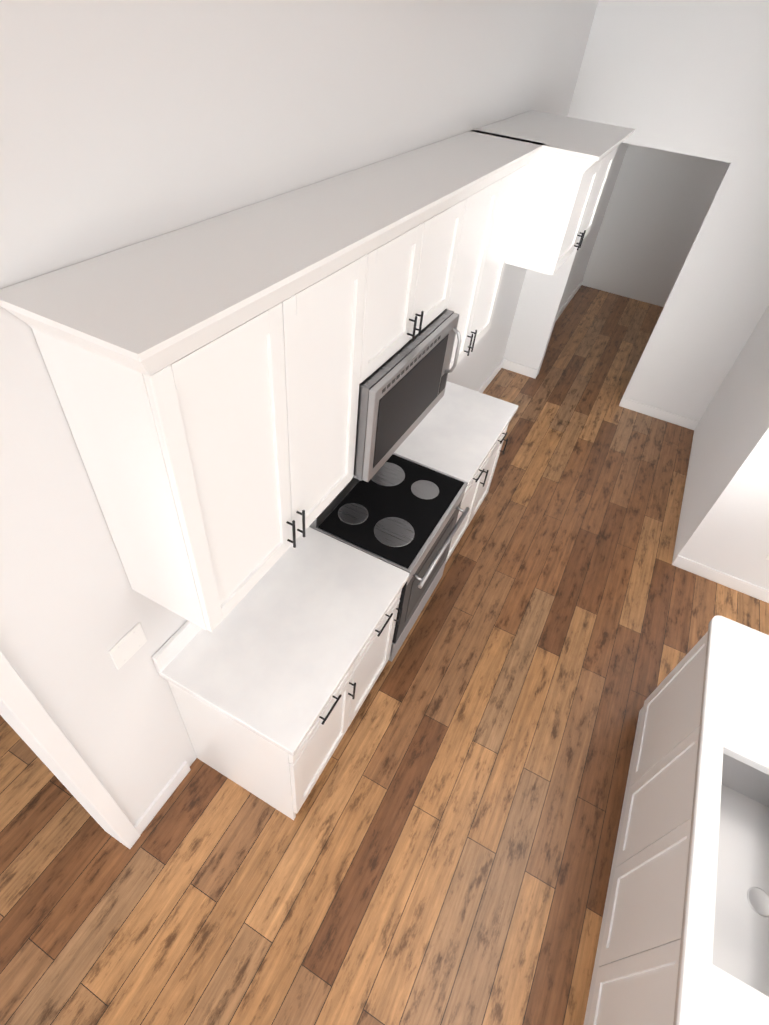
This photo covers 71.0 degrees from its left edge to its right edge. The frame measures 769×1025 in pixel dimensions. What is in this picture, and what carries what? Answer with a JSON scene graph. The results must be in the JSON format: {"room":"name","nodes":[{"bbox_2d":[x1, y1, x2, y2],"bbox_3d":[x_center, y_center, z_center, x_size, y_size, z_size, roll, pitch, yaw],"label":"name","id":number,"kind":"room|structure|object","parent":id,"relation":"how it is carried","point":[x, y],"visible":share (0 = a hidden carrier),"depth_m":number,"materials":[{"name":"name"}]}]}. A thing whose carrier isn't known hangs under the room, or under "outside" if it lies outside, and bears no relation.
{"room":"kitchen","nodes":[
{"label":"kitchen","id":0,"kind":"room"},
{"bbox_2d":[0,0,597,825],"bbox_3d":[-1.169,0.511,1.262,0.120,3.070,11.220,23,46,16],"label":"wall","id":1,"kind":"structure","parent":0,"point":[126,122],"depth_m":1.45,"materials":[{"name":"grey paint"}]},
{"bbox_2d":[0,651,140,848],"bbox_3d":[-1.561,1.289,1.081,0.164,2.145,2.050,23,46,16],"label":"trim","id":2,"kind":"structure","parent":1,"relation":"attached to","point":[25,715],"depth_m":1.75,"materials":[{"name":"white paint"}]},
{"bbox_2d":[108,622,146,669],"bbox_3d":[-0.885,0.462,1.866,0.007,0.120,0.135,23,46,16],"label":"light switch","id":3,"kind":"object","parent":1,"relation":"attached to","point":[127,646],"visible":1,"depth_m":1.86,"materials":[{"name":"white plastic"}]},
{"bbox_2d":[134,761,190,834],"bbox_3d":[-1.048,1.347,2.556,0.014,0.100,0.331,23,46,16],"label":"baseboard","id":4,"kind":"structure","parent":1,"relation":"attached to","point":[182,772],"depth_m":2.54,"materials":[{"name":"white paint"}]},
{"bbox_2d":[4,188,387,631],"bbox_3d":[-0.421,-0.318,1.688,0.327,0.992,0.944,23,46,16],"label":"upper cabinet","id":5,"kind":"object","parent":1,"relation":"attached to","point":[208,376],"depth_m":1.37,"materials":[{"name":"white paint"}]},
{"bbox_2d":[300,152,475,372],"bbox_3d":[-0.018,-0.964,2.082,0.327,0.547,0.830,23,46,16],"label":"upper cabinet","id":6,"kind":"object","parent":1,"relation":"attached to","point":[427,201],"depth_m":2.00,"materials":[{"name":"white paint"}]},
{"bbox_2d":[353,309,460,481],"bbox_3d":[-0.012,-0.585,2.416,0.442,0.443,0.818,23,46,16],"label":"microwave","id":7,"kind":"object","parent":6,"relation":"attached to","point":[401,392],"visible":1,"depth_m":2.24,"materials":[{"name":"silver metal"}]},
{"bbox_2d":[408,126,535,373],"bbox_3d":[0.346,-1.295,2.787,0.327,0.992,0.949,23,46,16],"label":"upper cabinet","id":8,"kind":"object","parent":1,"relation":"attached to","point":[502,160],"depth_m":2.64,"materials":[{"name":"white paint"}]},
{"bbox_2d":[478,359,504,392],"bbox_3d":[0.790,-0.995,5.190,0.014,0.100,2.190,23,46,16],"label":"baseboard","id":9,"kind":"structure","parent":1,"relation":"attached to","point":[500,365],"depth_m":5.65,"materials":[{"name":"white paint"}]},
{"bbox_2d":[486,110,627,274],"bbox_3d":[0.938,-1.958,3.255,0.607,0.592,1.000,23,46,16],"label":"upper cabinet","id":10,"kind":"object","parent":1,"relation":"attached to","point":[572,161],"depth_m":2.94,"materials":[{"name":"white paint"}]},
{"bbox_2d":[0,285,768,1024],"bbox_3d":[0.986,1.062,3.252,13.000,0.100,15.200,23,46,16],"label":"floor","id":11,"kind":"structure","parent":0,"point":[440,849],"depth_m":2.62,"materials":[{"name":"brown wood"}]},
{"bbox_2d":[152,527,409,819],"bbox_3d":[-0.413,0.740,2.602,0.640,1.014,0.964,23,46,16],"label":"base cabinet","id":12,"kind":"object","parent":11,"relation":"on","point":[271,678],"visible":0.88,"depth_m":2.28,"materials":[{"name":"white paint"}]},
{"bbox_2d":[309,454,469,661],"bbox_3d":[0.026,0.176,3.106,0.672,1.195,0.762,23,46,16],"label":"range","id":13,"kind":"object","parent":11,"relation":"on","point":[399,512],"visible":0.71,"depth_m":2.87,"materials":[{"name":"black glass"}]},
{"bbox_2d":[393,381,517,563],"bbox_3d":[0.389,-0.282,3.751,0.640,1.014,0.957,23,46,16],"label":"base cabinet","id":14,"kind":"object","parent":11,"relation":"on","point":[459,432],"visible":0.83,"depth_m":3.46,"materials":[{"name":"white paint"}]},
{"bbox_2d":[583,633,706,1024],"bbox_3d":[1.442,1.505,2.156,0.769,0.876,1.775,23,46,16],"label":"kitchen island","id":15,"kind":"object","parent":11,"relation":"on","point":[633,980],"depth_m":2.17,"materials":[{"name":"white paint"}]},
{"bbox_2d":[671,616,768,1024],"bbox_3d":[1.576,1.212,1.816,1.010,0.038,1.816,23,46,16],"label":"island countertop","id":16,"kind":"structure","parent":15,"relation":"on","point":[734,702],"depth_m":1.95,"materials":[{"name":"white stone"}]},
{"bbox_2d":[719,756,768,991],"bbox_3d":[1.279,1.283,1.878,0.379,0.226,0.754,23,46,16],"label":"sink","id":17,"kind":"object","parent":16,"relation":"in","point":[744,918],"depth_m":1.98,"materials":[{"name":"white ceramic"}]},
{"bbox_2d":[672,555,764,598],"bbox_3d":[2.403,0.461,3.907,0.580,0.100,0.014,23,46,16],"label":"baseboard","id":18,"kind":"structure","parent":11,"relation":"on","point":[722,578],"depth_m":3.90,"materials":[{"name":"white paint"}]},
{"bbox_2d":[758,588,768,602],"bbox_3d":[3.893,-0.730,5.317,0.360,0.100,4.664,23,46,16],"label":"baseboard","id":19,"kind":"structure","parent":11,"relation":"on","point":[764,596],"depth_m":3.81,"materials":[{"name":"white paint"}]},
{"bbox_2d":[559,142,630,310],"bbox_3d":[2.318,-3.632,5.951,0.120,3.070,3.100,23,46,16],"label":"wall","id":20,"kind":"structure","parent":0,"point":[583,259],"depth_m":6.89,"materials":[{"name":"grey paint"}]},
{"bbox_2d":[556,278,583,320],"bbox_3d":[2.487,-2.857,7.314,0.014,0.100,1.810,23,46,16],"label":"baseboard","id":21,"kind":"structure","parent":20,"relation":"attached to","point":[579,285],"depth_m":7.34,"materials":[{"name":"white paint"}]},
{"bbox_2d":[503,0,768,420],"bbox_3d":[2.354,-2.346,4.640,2.050,3.070,0.120,23,46,16],"label":"wall","id":22,"kind":"structure","parent":0,"point":[689,77],"depth_m":4.17,"materials":[{"name":"grey paint"}]},
{"bbox_2d":[503,359,537,378],"bbox_3d":[1.472,-1.559,5.854,0.380,0.100,0.014,23,46,16],"label":"baseboard","id":23,"kind":"structure","parent":22,"relation":"attached to","point":[509,365],"depth_m":5.85,"materials":[{"name":"white paint"}]},
{"bbox_2d":[619,397,698,429],"bbox_3d":[2.764,-1.001,5.449,0.750,0.100,0.014,23,46,16],"label":"baseboard","id":24,"kind":"structure","parent":22,"relation":"attached to","point":[630,404],"depth_m":5.44,"materials":[{"name":"white paint"}]},
{"bbox_2d":[583,144,729,306],"bbox_3d":[3.884,-4.131,6.663,1.830,3.070,0.120,23,46,16],"label":"wall","id":25,"kind":"structure","parent":0,"point":[648,220],"depth_m":7.09,"materials":[{"name":"grey paint"}]},
{"bbox_2d":[672,305,768,589],"bbox_3d":[3.764,-1.907,4.371,0.920,3.070,4.650,23,46,16],"label":"wall block","id":26,"kind":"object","parent":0,"point":[723,525],"visible":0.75,"depth_m":3.78,"materials":[{"name":"grey paint"}]}
]}

